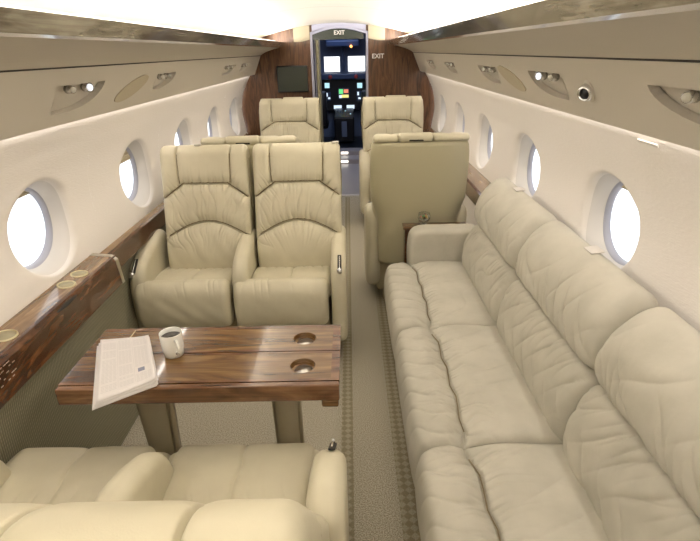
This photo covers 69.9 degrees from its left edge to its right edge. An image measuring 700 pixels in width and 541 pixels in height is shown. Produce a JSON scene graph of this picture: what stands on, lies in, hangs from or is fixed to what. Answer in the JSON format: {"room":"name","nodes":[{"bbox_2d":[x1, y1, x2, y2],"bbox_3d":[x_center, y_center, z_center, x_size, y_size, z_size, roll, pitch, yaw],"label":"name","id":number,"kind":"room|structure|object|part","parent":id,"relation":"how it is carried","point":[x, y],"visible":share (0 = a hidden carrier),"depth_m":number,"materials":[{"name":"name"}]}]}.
{"room":"aircraft cabin","nodes":[
{"label":"aircraft cabin","id":0,"kind":"room"},
{"bbox_2d":[0,76,249,445],"bbox_3d":[-1.085,-0.025,2.223,0.158,1.400,7.300,-1,24,0],"label":"wall","id":1,"kind":"structure","parent":0,"point":[81,159],"depth_m":2.19,"materials":[{"name":"white plastic"}]},
{"bbox_2d":[18,181,69,274],"bbox_3d":[-1.191,-0.159,1.886,0.094,0.349,0.365,-1,24,0],"label":"window","id":2,"kind":"structure","parent":1,"relation":"in","point":[55,251],"depth_m":2.01,"materials":[{"name":"grey plastic"}]},
{"bbox_2d":[18,191,29,198],"bbox_3d":[-1.232,-0.273,1.835,0.004,0.030,0.190,-1,24,0],"label":"shade","id":3,"kind":"object","parent":2,"relation":"attached to","point":[24,193],"depth_m":1.89,"materials":[{"name":"beige plastic"}]},
{"bbox_2d":[0,253,124,409],"bbox_3d":[-1.054,0.534,0.957,0.118,0.141,2.730,-1,24,0],"label":"ledge","id":4,"kind":"object","parent":1,"relation":"attached to","point":[32,336],"visible":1,"depth_m":1.73,"materials":[{"name":"brown wood"}]},
{"bbox_2d":[50,79,106,117],"bbox_3d":[-0.963,-0.620,1.780,0.066,0.102,0.382,-1,24,0],"label":"light","id":5,"kind":"object","parent":1,"relation":"attached to","point":[86,86],"visible":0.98,"depth_m":1.80,"materials":[{"name":"beige plastic"}]},
{"bbox_2d":[0,224,165,463],"bbox_3d":[-1.069,0.145,2.779,0.144,0.640,6.380,-1,24,0],"label":"lower wall panel","id":6,"kind":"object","parent":1,"relation":"attached to","point":[33,417],"depth_m":1.84,"materials":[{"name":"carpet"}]},
{"bbox_2d":[0,56,259,140],"bbox_3d":[-0.978,-0.700,1.927,0.119,0.199,7.300,-1,24,0],"label":"overhead panel","id":7,"kind":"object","parent":1,"relation":"attached to","point":[26,97],"depth_m":1.84,"materials":[{"name":"beige plastic"}]},
{"bbox_2d":[0,55,260,72],"bbox_3d":[-0.924,-0.777,1.894,0.012,0.005,7.300,-1,24,0],"label":"trim","id":8,"kind":"structure","parent":1,"relation":"attached to","point":[260,55],"depth_m":1.79,"materials":[{"name":"grey plastic"}]},
{"bbox_2d":[114,75,148,102],"bbox_3d":[-0.960,-0.805,2.209,0.034,0.098,0.337,1,24,5],"label":"speaker cover","id":9,"kind":"object","parent":1,"relation":"attached to","point":[138,83],"visible":1,"depth_m":2.20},
{"bbox_2d":[120,140,149,205],"bbox_3d":[-1.194,-0.525,2.719,0.094,0.349,0.365,-1,24,0],"label":"window","id":10,"kind":"structure","parent":1,"relation":"in","point":[140,193],"depth_m":2.85,"materials":[{"name":"grey plastic"}]},
{"bbox_2d":[120,150,130,163],"bbox_3d":[-1.235,-0.615,2.679,0.004,0.085,0.272,-1,24,0],"label":"shade","id":11,"kind":"object","parent":10,"relation":"attached to","point":[127,154],"depth_m":2.77,"materials":[{"name":"beige plastic"}]},
{"bbox_2d":[152,71,176,90],"bbox_3d":[-0.964,-0.988,2.596,0.056,0.084,0.332,-1,24,0],"label":"light","id":12,"kind":"object","parent":1,"relation":"attached to","point":[166,75],"visible":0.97,"depth_m":2.61,"materials":[{"name":"beige plastic"}]},
{"bbox_2d":[99,133,249,265],"bbox_3d":[-1.107,-0.733,3.865,0.037,0.111,3.565,-1,24,0],"label":"ledge","id":13,"kind":"object","parent":1,"relation":"attached to","point":[133,239],"visible":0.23,"depth_m":2.56,"materials":[{"name":"brown wood"}]},
{"bbox_2d":[177,120,190,144],"bbox_3d":[-1.198,-0.875,3.515,0.094,0.349,0.365,-1,24,0],"label":"window","id":14,"kind":"structure","parent":1,"relation":"in","point":[182,131],"depth_m":3.63,"materials":[{"name":"grey plastic"}]},
{"bbox_2d":[208,107,218,136],"bbox_3d":[-1.202,-1.217,4.293,0.094,0.349,0.365,-1,24,0],"label":"window","id":15,"kind":"structure","parent":1,"relation":"in","point":[212,120],"depth_m":4.44,"materials":[{"name":"grey plastic"}]},
{"bbox_2d":[222,64,236,75],"bbox_3d":[-0.970,-1.609,4.011,0.056,0.082,0.462,-1,24,0],"label":"light","id":16,"kind":"object","parent":1,"relation":"attached to","point":[226,67],"visible":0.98,"depth_m":4.04,"materials":[{"name":"beige plastic"}]},
{"bbox_2d":[229,99,237,134],"bbox_3d":[-1.205,-1.547,5.044,0.094,0.349,0.365,-1,24,0],"label":"window","id":17,"kind":"structure","parent":1,"relation":"in","point":[232,113],"depth_m":5.19,"materials":[{"name":"grey plastic"}]},
{"bbox_2d":[239,62,249,72],"bbox_3d":[-0.973,-1.861,4.583,0.056,0.082,0.412,-1,24,0],"label":"light","id":18,"kind":"object","parent":1,"relation":"attached to","point":[244,65],"visible":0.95,"depth_m":4.61,"materials":[{"name":"beige plastic"}]},
{"bbox_2d":[122,195,403,540],"bbox_3d":[-0.092,0.614,2.509,2.100,0.040,7.300,-1,24,0],"label":"floor","id":19,"kind":"structure","parent":0,"point":[377,513],"depth_m":2.29,"materials":[{"name":"carpet"}]},
{"bbox_2d":[0,438,348,540],"bbox_3d":[-0.523,0.617,1.133,1.030,1.079,0.883,-1,24,0],"label":"seat","id":20,"kind":"object","parent":19,"relation":"on","point":[270,491],"visible":1,"depth_m":1.21,"materials":[{"name":"beige leather"}]},
{"bbox_3d":[-0.995,0.727,1.327,0.080,0.558,0.362,-1,24,0],"label":"armrest","id":21,"kind":"part","parent":20,"relation":"part of","materials":[{"name":"beige leather"}]},
{"bbox_2d":[0,445,155,504],"bbox_3d":[-0.806,0.655,1.405,0.425,0.144,0.365,-1,24,0],"label":"seat cushion","id":22,"kind":"object","parent":20,"relation":"on","point":[46,475],"depth_m":1.42,"materials":[{"name":"beige leather"}]},
{"bbox_3d":[-0.535,0.718,1.325,0.082,0.560,0.362,-1,24,0],"label":"armrest","id":23,"kind":"part","parent":20,"relation":"part of","materials":[{"name":"beige leather"}]},
{"bbox_3d":[-0.280,0.498,0.910,0.468,0.691,0.568,-1,24,0],"label":"backrest","id":24,"kind":"part","parent":20,"relation":"part of","materials":[{"name":"beige leather"}]},
{"bbox_2d":[163,443,314,506],"bbox_3d":[-0.316,0.645,1.403,0.425,0.144,0.365,-1,24,0],"label":"seat cushion","id":25,"kind":"object","parent":20,"relation":"on","point":[205,474],"depth_m":1.41,"materials":[{"name":"beige leather"}]},
{"bbox_3d":[-0.051,0.707,1.323,0.090,0.559,0.362,-1,24,0],"label":"armrest","id":26,"kind":"part","parent":20,"relation":"part of","materials":[{"name":"beige leather"}]},
{"bbox_2d":[55,324,340,454],"bbox_3d":[-0.431,0.574,1.720,0.814,0.681,0.346,-1,24,0],"label":"folding table","id":27,"kind":"object","parent":19,"relation":"on","point":[286,366],"visible":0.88,"depth_m":1.55,"materials":[{"name":"brown wood"}]},
{"bbox_2d":[92,335,157,410],"bbox_3d":[-0.680,0.284,1.517,0.174,0.024,0.360,-11,25,-20],"label":"newspaper","id":28,"kind":"object","parent":27,"relation":"on","point":[124,367],"visible":1,"depth_m":1.48,"materials":[{"name":"white paper"}]},
{"bbox_3d":[-0.641,0.603,1.726,0.124,0.632,0.056,-1,24,0],"label":"leg","id":29,"kind":"part","parent":27,"relation":"part of","materials":[{"name":"beige leather"}]},
{"bbox_2d":[159,327,183,358],"bbox_3d":[-0.548,0.229,1.564,0.086,0.081,0.068,7,25,18],"label":"mug","id":30,"kind":"object","parent":27,"relation":"on","point":[171,338],"visible":1,"depth_m":1.55,"materials":[{"name":"white ceramic"}]},
{"bbox_3d":[-0.527,0.239,1.533,0.009,0.057,0.029,-19,29,-34],"label":"handle","id":31,"kind":"part","parent":30,"relation":"part of","materials":[{"name":"white ceramic"}]},
{"bbox_3d":[-0.438,0.289,1.594,0.814,0.055,0.346,-1,24,0],"label":"edge rail","id":32,"kind":"part","parent":27,"relation":"part of","materials":[{"name":"brown wood"}]},
{"bbox_3d":[-0.205,0.595,1.724,0.100,0.632,0.056,-1,24,0],"label":"leg","id":33,"kind":"part","parent":27,"relation":"part of","materials":[{"name":"beige"}]},
{"bbox_2d":[129,141,347,340],"bbox_3d":[-0.577,-0.103,2.738,1.113,1.108,0.598,-1,24,0],"label":"seat","id":34,"kind":"object","parent":19,"relation":"on","point":[211,266],"visible":0.98,"depth_m":2.67,"materials":[{"name":"beige leather"}]},
{"bbox_3d":[-1.095,-0.005,2.531,0.028,0.071,0.089,-1,24,0],"label":"recline lever","id":35,"kind":"part","parent":34,"relation":"part of","materials":[{"name":"silver metal"}]},
{"bbox_3d":[-1.085,0.090,2.780,0.090,0.556,0.464,-1,24,0],"label":"armrest","id":36,"kind":"part","parent":34,"relation":"part of","materials":[{"name":"beige leather"}]},
{"bbox_2d":[154,266,233,296],"bbox_3d":[-0.832,0.067,2.744,0.425,0.144,0.307,-1,24,0],"label":"seat cushion","id":37,"kind":"object","parent":34,"relation":"on","point":[162,273],"depth_m":2.68,"materials":[{"name":"beige leather"}]},
{"bbox_3d":[-0.780,-0.436,2.709,0.455,0.082,0.023,-1,24,0],"label":"seam cord","id":38,"kind":"part","parent":34,"relation":"part of","materials":[{"name":"brown leather"}]},
{"bbox_3d":[-0.778,-0.322,2.772,0.468,0.714,0.245,-1,24,0],"label":"backrest","id":39,"kind":"part","parent":34,"relation":"part of","materials":[{"name":"beige leather"}]},
{"bbox_3d":[-0.776,-0.236,2.742,0.423,0.080,0.031,-1,24,0],"label":"seam cord","id":40,"kind":"part","parent":34,"relation":"part of","materials":[{"name":"brown leather"}]},
{"bbox_3d":[-0.562,0.079,2.778,0.082,0.558,0.462,-1,24,0],"label":"armrest","id":41,"kind":"part","parent":34,"relation":"part of","materials":[{"name":"beige leather"}]},
{"bbox_3d":[-0.552,0.288,2.888,0.900,0.270,0.360,-1,24,0],"label":"seat","id":42,"kind":"part","parent":34,"relation":"part of","materials":[{"name":"beige leather"}]},
{"bbox_2d":[251,266,330,296],"bbox_3d":[-0.312,0.057,2.742,0.425,0.143,0.307,-1,24,0],"label":"seat cushion","id":43,"kind":"object","parent":34,"relation":"on","point":[260,273],"depth_m":2.66,"materials":[{"name":"beige leather"}]},
{"bbox_3d":[-0.282,-0.332,2.770,0.468,0.713,0.244,-1,24,0],"label":"backrest","id":44,"kind":"part","parent":34,"relation":"part of","materials":[{"name":"beige leather"}]},
{"bbox_3d":[-0.284,-0.446,2.707,0.455,0.082,0.023,-1,24,0],"label":"seam cord","id":45,"kind":"part","parent":34,"relation":"part of","materials":[{"name":"brown leather"}]},
{"bbox_3d":[-0.280,-0.246,2.740,0.423,0.080,0.031,-1,24,0],"label":"seam cord","id":46,"kind":"part","parent":34,"relation":"part of","materials":[{"name":"brown leather"}]},
{"bbox_3d":[-0.053,-0.026,2.527,0.028,0.071,0.089,-1,24,0],"label":"recline lever","id":47,"kind":"part","parent":34,"relation":"part of","materials":[{"name":"silver metal"}]},
{"bbox_3d":[-0.057,0.069,2.776,0.080,0.559,0.463,-1,24,0],"label":"armrest","id":48,"kind":"part","parent":34,"relation":"part of","materials":[{"name":"beige leather"}]},
{"bbox_2d":[201,135,298,228],"bbox_3d":[-0.573,-0.363,3.321,0.635,1.114,0.596,-1,24,0],"label":"seat","id":49,"kind":"object","parent":19,"relation":"on","point":[249,141],"visible":0.09,"depth_m":2.86,"materials":[{"name":"beige leather"}]},
{"bbox_3d":[-0.577,-0.486,3.137,0.555,0.714,0.245,-1,24,0],"label":"backrest","id":50,"kind":"part","parent":49,"relation":"part of","materials":[{"name":"beige leather"}]},
{"bbox_2d":[259,97,321,142],"bbox_3d":[-0.571,-1.048,4.837,0.654,1.147,0.614,-1,24,0],"label":"seat","id":51,"kind":"object","parent":19,"relation":"on","point":[299,117],"visible":0.38,"depth_m":4.79,"materials":[{"name":"beige leather"}]},
{"bbox_3d":[-0.578,-1.391,4.808,0.542,0.084,0.023,-1,24,0],"label":"seam cord","id":52,"kind":"part","parent":51,"relation":"part of","materials":[{"name":"brown leather"}]},
{"bbox_2d":[359,95,423,213],"bbox_3d":[0.416,-1.052,4.797,0.654,1.147,0.614,-1,24,0],"label":"seat","id":53,"kind":"object","parent":19,"relation":"on","point":[389,114],"visible":0.39,"depth_m":4.73,"materials":[{"name":"beige leather"}]},
{"bbox_3d":[0.142,-0.856,4.840,0.098,0.575,0.479,-1,24,0],"label":"armrest","id":54,"kind":"part","parent":53,"relation":"part of","materials":[{"name":"beige leather"}]},
{"bbox_3d":[0.412,-1.278,4.832,0.572,0.735,0.252,-1,24,0],"label":"backrest","id":55,"kind":"part","parent":53,"relation":"part of","materials":[{"name":"beige leather"}]},
{"bbox_3d":[0.410,-1.395,4.767,0.542,0.084,0.023,-1,24,0],"label":"seam cord","id":56,"kind":"part","parent":53,"relation":"part of","materials":[{"name":"brown leather"}]},
{"bbox_2d":[364,132,469,298],"bbox_3d":[0.417,-0.377,3.304,0.635,1.114,0.596,-1,24,0],"label":"seat","id":57,"kind":"object","parent":19,"relation":"on","point":[411,174],"visible":0.83,"depth_m":2.96,"materials":[{"name":"beige leather"}]},
{"bbox_3d":[0.150,-0.217,3.414,0.095,0.559,0.465,-1,24,0],"label":"armrest","id":58,"kind":"part","parent":57,"relation":"part of","materials":[{"name":"beige leather"}]},
{"bbox_3d":[0.424,-0.022,3.482,0.500,0.320,0.400,-1,24,0],"label":"seat","id":59,"kind":"part","parent":57,"relation":"part of","materials":[{"name":"beige leather"}]},
{"bbox_3d":[0.413,-0.500,3.119,0.555,0.714,0.245,-1,24,0],"label":"backrest","id":60,"kind":"part","parent":57,"relation":"part of","materials":[{"name":"beige leather"}]},
{"bbox_3d":[0.690,-0.227,3.411,0.095,0.559,0.465,-1,24,0],"label":"armrest","id":61,"kind":"part","parent":57,"relation":"part of","materials":[{"name":"beige leather"}]},
{"bbox_2d":[402,222,465,262],"bbox_3d":[0.508,0.000,3.086,0.380,0.596,0.082,-1,24,0],"label":"side table","id":62,"kind":"object","parent":19,"relation":"on","point":[407,227],"visible":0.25,"depth_m":2.98,"materials":[{"name":"brown wood"}]},
{"bbox_2d":[418,211,430,224],"bbox_3d":[0.436,-0.306,2.955,0.076,0.070,0.076,-1,24,0],"label":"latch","id":63,"kind":"object","parent":62,"relation":"on","point":[421,211],"visible":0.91,"depth_m":2.95,"materials":[{"name":"metal"}]},
{"bbox_2d":[384,178,699,540],"bbox_3d":[0.535,0.353,1.859,0.688,0.932,2.435,-1,24,0],"label":"sofa","id":64,"kind":"object","parent":19,"relation":"on","point":[546,394],"visible":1,"depth_m":1.49,"materials":[{"name":"leather"}]},
{"bbox_3d":[0.361,0.105,2.541,0.025,0.004,0.605,-1,24,0],"label":"seam cord","id":65,"kind":"part","parent":64,"relation":"part of","materials":[{"name":"brown leather"}]},
{"bbox_2d":[384,261,496,358],"bbox_3d":[0.451,0.234,2.598,0.516,0.351,0.723,-1,24,0],"label":"seat cushion","id":66,"kind":"object","parent":64,"relation":"on","point":[428,295],"depth_m":2.43,"materials":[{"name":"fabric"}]},
{"bbox_3d":[0.543,-0.065,2.929,0.418,0.406,0.140,-1,24,0],"label":"arm","id":67,"kind":"part","parent":64,"relation":"part of","materials":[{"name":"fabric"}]},
{"bbox_3d":[0.364,0.396,1.880,0.025,0.004,0.601,-1,24,0],"label":"seam cord","id":68,"kind":"part","parent":64,"relation":"part of","materials":[{"name":"brown leather"}]},
{"bbox_2d":[395,325,562,486],"bbox_3d":[0.454,0.524,1.937,0.516,0.352,0.718,-1,24,0],"label":"seat cushion","id":69,"kind":"object","parent":64,"relation":"on","point":[463,387],"depth_m":1.76,"materials":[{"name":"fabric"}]},
{"bbox_3d":[0.367,0.685,1.221,0.025,0.004,0.601,-1,24,0],"label":"seam cord","id":70,"kind":"part","parent":64,"relation":"part of","materials":[{"name":"brown leather"}]},
{"bbox_2d":[462,224,519,322],"bbox_3d":[0.726,0.016,2.497,0.216,0.321,0.723,-1,24,0],"label":"cushion","id":71,"kind":"object","parent":64,"relation":"on","point":[487,274],"depth_m":2.37,"materials":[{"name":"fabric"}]},
{"bbox_2d":[415,443,608,540],"bbox_3d":[0.457,0.816,1.278,0.516,0.351,0.718,-1,24,0],"label":"seat cushion","id":72,"kind":"object","parent":64,"relation":"on","point":[469,491],"depth_m":1.35,"materials":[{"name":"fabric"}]},
{"bbox_2d":[497,279,599,440],"bbox_3d":[0.729,0.307,1.836,0.215,0.322,0.718,-1,24,0],"label":"cushion","id":73,"kind":"object","parent":64,"relation":"on","point":[551,375],"depth_m":1.68,"materials":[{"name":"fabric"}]},
{"bbox_2d":[563,385,699,540],"bbox_3d":[0.731,0.596,1.177,0.216,0.322,0.718,-1,24,0],"label":"cushion","id":74,"kind":"object","parent":64,"relation":"on","point":[624,492],"depth_m":1.22,"materials":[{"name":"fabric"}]},
{"bbox_2d":[0,0,535,38],"bbox_3d":[-0.127,-0.974,1.811,1.719,0.190,7.300,-1,24,0],"label":"ceiling","id":75,"kind":"structure","parent":0,"point":[246,18],"depth_m":2.74,"materials":[{"name":"white plastic"}]},
{"bbox_2d":[242,25,434,135],"bbox_3d":[-0.127,-1.780,5.482,2.300,1.950,0.070,-1,24,0],"label":"wall","id":76,"kind":"structure","parent":0,"point":[398,72],"depth_m":5.31,"materials":[{"name":"brown wood"}]},
{"bbox_2d":[0,36,275,70],"bbox_3d":[-0.830,-0.824,1.873,0.308,0.097,7.300,-1,24,0],"label":"trim","id":77,"kind":"structure","parent":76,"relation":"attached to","point":[16,53],"depth_m":1.63,"materials":[{"name":"beige plastic"}]},
{"bbox_2d":[0,4,285,47],"bbox_3d":[-0.665,-0.871,1.853,0.043,0.053,7.300,-1,24,0],"label":"trim","id":78,"kind":"structure","parent":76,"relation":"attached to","point":[15,21],"depth_m":1.30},
{"bbox_2d":[276,65,308,91],"bbox_3d":[-0.608,-2.030,5.310,0.325,0.262,0.032,-1,24,0],"label":"wall screen","id":79,"kind":"object","parent":76,"relation":"attached to","point":[289,78],"visible":1,"depth_m":5.29,"materials":[{"name":"black plastic"}]},
{"bbox_2d":[293,25,309,41],"bbox_3d":[-0.499,-2.447,5.131,0.166,0.192,0.028,-1,24,0],"label":"trim","id":80,"kind":"structure","parent":76,"relation":"attached to","point":[300,34],"depth_m":5.13,"materials":[{"name":"beige plastic"}]},
{"bbox_2d":[310,23,367,97],"bbox_3d":[-0.099,-1.742,5.519,0.599,1.850,0.132,-1,24,0],"label":"doorway","id":81,"kind":"structure","parent":76,"relation":"in","point":[316,28],"depth_m":5.14,"materials":[{"name":"grey plastic"}]},
{"bbox_2d":[314,40,323,141],"bbox_3d":[-0.341,-1.736,5.680,0.052,1.700,0.300,-1,24,0],"label":"sliding door","id":82,"kind":"structure","parent":81,"relation":"attached to","point":[317,59],"depth_m":5.40,"materials":[{"name":"grey plastic"}]},
{"bbox_2d":[312,29,362,39],"bbox_3d":[-0.129,-2.453,5.193,0.535,0.101,0.036,-1,24,0],"label":"exit sign","id":83,"kind":"object","parent":81,"relation":"attached to","point":[330,34],"visible":0.97,"depth_m":5.19,"materials":[{"name":"grey plastic"}]},
{"bbox_2d":[341,197,354,540],"bbox_3d":[-0.013,0.605,2.473,0.050,0.006,7.200,-1,24,0],"label":"trim","id":84,"kind":"structure","parent":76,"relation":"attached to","point":[347,395],"depth_m":2.42,"materials":[{"name":"carpet"}]},
{"bbox_2d":[368,25,384,39],"bbox_3d":[0.273,-2.462,5.128,0.171,0.192,0.028,-1,24,0],"label":"trim","id":85,"kind":"structure","parent":76,"relation":"attached to","point":[374,32],"depth_m":5.12,"materials":[{"name":"beige plastic"}]},
{"bbox_2d":[375,284,420,540],"bbox_3d":[0.217,0.601,2.472,0.070,0.006,7.200,-1,24,0],"label":"trim","id":86,"kind":"structure","parent":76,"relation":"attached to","point":[406,489],"depth_m":2.17,"materials":[{"name":"carpet"}]},
{"bbox_2d":[387,0,699,44],"bbox_3d":[0.416,-0.892,1.849,0.043,0.053,7.300,-1,24,0],"label":"trim","id":87,"kind":"structure","parent":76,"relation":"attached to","point":[538,13],"depth_m":1.04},
{"bbox_2d":[396,10,699,59],"bbox_3d":[0.582,-0.852,1.867,0.308,0.097,7.300,-1,24,0],"label":"trim","id":88,"kind":"structure","parent":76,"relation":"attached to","point":[676,35],"depth_m":1.17,"materials":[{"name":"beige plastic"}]},
{"bbox_2d":[313,29,365,136],"bbox_3d":[-0.143,-3.355,9.066,1.900,1.950,0.060,-1,24,0],"label":"wall","id":89,"kind":"structure","parent":0,"point":[332,51],"depth_m":8.86,"materials":[{"name":"blue plastic"}]},
{"bbox_2d":[314,72,365,110],"bbox_3d":[-0.110,-3.177,8.926,1.750,0.635,0.300,-1,24,0],"label":"panel","id":90,"kind":"object","parent":89,"relation":"attached to","point":[343,90],"visible":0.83,"depth_m":8.93,"materials":[{"name":"black plastic"}]},
{"bbox_2d":[324,136,362,147],"bbox_3d":[-0.123,-2.328,9.026,2.100,0.040,2.300,-1,24,0],"label":"floor","id":91,"kind":"structure","parent":0,"point":[357,143],"depth_m":8.76,"materials":[{"name":"black plastic"}]},
{"bbox_2d":[315,91,328,133],"bbox_3d":[-0.591,-2.631,8.601,0.440,0.875,0.490,-1,24,0],"label":"seat","id":92,"kind":"object","parent":91,"relation":"on","point":[324,94],"visible":0.3,"depth_m":8.32,"materials":[{"name":"black plastic"}]},
{"bbox_2d":[334,108,353,141],"bbox_3d":[-0.099,-2.583,8.860,0.340,0.496,0.740,-1,24,0],"label":"pedestal","id":93,"kind":"object","parent":91,"relation":"on","point":[343,117],"visible":0.98,"depth_m":8.57,"materials":[{"name":"black plastic"}]},
{"bbox_3d":[-0.097,-2.410,8.542,0.090,0.260,0.020,-1,24,0],"label":"panel","id":94,"kind":"part","parent":93,"relation":"part of","materials":[{"name":"black plastic"}]},
{"bbox_2d":[340,148,362,154],"bbox_3d":[-0.118,-1.846,7.905,1.600,0.120,0.300,-1,24,0],"label":"step","id":95,"kind":"structure","parent":91,"relation":"on","point":[351,151],"depth_m":7.79,"materials":[{"name":"grey metal"}]},
{"bbox_2d":[360,90,365,127],"bbox_3d":[0.399,-2.650,8.597,0.440,0.875,0.490,-1,24,0],"label":"seat","id":96,"kind":"object","parent":91,"relation":"on","point":[363,92],"visible":0.15,"depth_m":8.25,"materials":[{"name":"black plastic"}]},
{"bbox_3d":[0.397,-2.724,8.362,0.420,0.550,0.120,-1,24,0],"label":"backrest","id":97,"kind":"part","parent":96,"relation":"part of","materials":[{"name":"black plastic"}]},
{"bbox_2d":[340,155,358,163],"bbox_3d":[-0.116,-1.673,7.632,1.600,0.100,0.340,-1,24,0],"label":"step","id":98,"kind":"structure","parent":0,"point":[352,159],"depth_m":7.50,"materials":[{"name":"grey metal"}]},
{"bbox_2d":[341,164,358,195],"bbox_3d":[-0.111,-1.257,6.766,2.100,0.040,1.900,-1,24,0],"label":"floor","id":99,"kind":"structure","parent":0,"point":[350,172],"depth_m":6.56,"materials":[{"name":"grey tile"}]},
{"bbox_2d":[426,73,699,331],"bbox_3d":[0.872,-0.064,2.215,0.158,1.400,7.300,-1,24,0],"label":"wall","id":100,"kind":"structure","parent":0,"point":[663,182],"depth_m":1.72,"materials":[{"name":"white plastic"}]},
{"bbox_2d":[426,59,435,69],"bbox_3d":[0.708,-1.793,4.347,0.056,0.082,0.412,-1,24,0],"label":"light","id":101,"kind":"object","parent":100,"relation":"attached to","point":[430,62],"visible":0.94,"depth_m":4.37,"materials":[{"name":"beige plastic"}]},
{"bbox_2d":[440,96,445,130],"bbox_3d":[0.956,-1.560,4.966,0.094,0.349,0.365,-1,24,0],"label":"window","id":102,"kind":"structure","parent":100,"relation":"in","point":[443,105],"depth_m":5.12,"materials":[{"name":"grey plastic"}]},
{"bbox_2d":[444,61,457,73],"bbox_3d":[0.712,-1.427,3.514,0.056,0.082,0.392,-1,24,0],"label":"light","id":103,"kind":"object","parent":100,"relation":"attached to","point":[449,65],"visible":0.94,"depth_m":3.54,"materials":[{"name":"beige plastic"}]},
{"bbox_2d":[423,128,490,205],"bbox_3d":[0.840,-0.948,4.240,0.112,0.129,2.720,-1,24,0],"label":"ledge","id":104,"kind":"object","parent":100,"relation":"attached to","point":[476,184],"visible":0.13,"depth_m":3.31,"materials":[{"name":"brown wood"}]},
{"bbox_2d":[456,103,464,132],"bbox_3d":[0.959,-1.230,4.215,0.094,0.349,0.365,-1,24,0],"label":"window","id":105,"kind":"structure","parent":100,"relation":"in","point":[460,126],"depth_m":4.36,"materials":[{"name":"grey plastic"}]},
{"bbox_2d":[478,115,491,166],"bbox_3d":[0.962,-0.888,3.437,0.094,0.349,0.365,-1,24,0],"label":"window frame","id":106,"kind":"structure","parent":100,"relation":"in","point":[484,155],"depth_m":3.58,"materials":[{"name":"grey plastic"}]},
{"bbox_2d":[477,64,500,84],"bbox_3d":[0.717,-1.011,2.571,0.058,0.088,0.392,-1,24,0],"label":"light","id":107,"kind":"object","parent":100,"relation":"attached to","point":[491,69],"visible":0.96,"depth_m":2.59,"materials":[{"name":"beige plastic"}]},
{"bbox_2d":[497,65,525,91],"bbox_3d":[0.713,-0.853,2.217,0.034,0.098,0.337,-3,24,-4],"label":"speaker cover","id":108,"kind":"object","parent":100,"relation":"attached to","point":[507,74],"visible":1,"depth_m":2.20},
{"bbox_2d":[516,135,535,196],"bbox_3d":[0.966,-0.537,2.641,0.094,0.349,0.365,-1,24,0],"label":"window frame","id":109,"kind":"structure","parent":100,"relation":"in","point":[527,147],"depth_m":2.78,"materials":[{"name":"grey plastic"}]},
{"bbox_2d":[526,69,569,101],"bbox_3d":[0.720,-0.679,1.821,0.064,0.098,0.372,-1,24,0],"label":"light","id":110,"kind":"object","parent":100,"relation":"attached to","point":[541,75],"visible":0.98,"depth_m":1.84,"materials":[{"name":"beige plastic"}]},
{"bbox_2d":[413,53,699,150],"bbox_3d":[0.735,-0.734,1.920,0.119,0.199,7.300,-1,24,0],"label":"overhead panel","id":111,"kind":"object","parent":100,"relation":"attached to","point":[622,100],"depth_m":1.40,"materials":[{"name":"beige plastic"}]},
{"bbox_2d":[413,52,699,62],"bbox_3d":[0.678,-0.808,1.887,0.012,0.005,7.300,-1,24,0],"label":"trim","id":112,"kind":"structure","parent":100,"relation":"attached to","point":[634,59],"depth_m":1.35,"materials":[{"name":"grey plastic"}]},
{"bbox_2d":[577,80,594,101],"bbox_3d":[0.711,-0.539,1.498,0.060,0.064,0.066,-1,24,0],"label":"air vent","id":113,"kind":"object","parent":100,"relation":"attached to","point":[586,92],"visible":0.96,"depth_m":1.48,"materials":[{"name":"beige plastic"}]},
{"bbox_2d":[586,174,627,267],"bbox_3d":[0.970,-0.171,1.808,0.094,0.349,0.365,-1,24,0],"label":"window frame","id":114,"kind":"structure","parent":100,"relation":"in","point":[598,231],"depth_m":1.94,"materials":[{"name":"grey plastic"}]},
{"bbox_2d":[637,139,658,147],"bbox_3d":[0.820,-0.351,1.379,0.007,0.009,0.100,-1,24,0],"label":"marker","id":115,"kind":"object","parent":100,"relation":"attached to","point":[639,140],"visible":1,"depth_m":1.37,"materials":[{"name":"grey plastic"}]},
{"bbox_2d":[643,82,699,126],"bbox_3d":[0.725,-0.322,1.009,0.060,0.093,0.437,-1,24,0],"label":"light","id":116,"kind":"object","parent":100,"relation":"attached to","point":[691,96],"visible":1,"depth_m":1.11,"materials":[{"name":"beige plastic"}]},
{"bbox_3d":[-0.160,-4.079,8.365,2.000,0.040,2.400,-1,24,0],"label":"ceiling","id":117,"kind":"structure","parent":0,"visible":0},
{"bbox_2d":[326,30,358,69],"bbox_3d":[-0.123,-3.729,8.479,0.550,0.627,0.610,-1,24,0],"label":"panel","id":118,"kind":"object","parent":117,"relation":"attached to","point":[335,42],"visible":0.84,"depth_m":8.21,"materials":[{"name":"blue"}]},
{"bbox_3d":[-0.112,-3.740,8.769,0.220,0.413,0.070,-1,24,0],"label":"post","id":119,"kind":"part","parent":118,"relation":"part of","materials":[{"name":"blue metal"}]}
]}

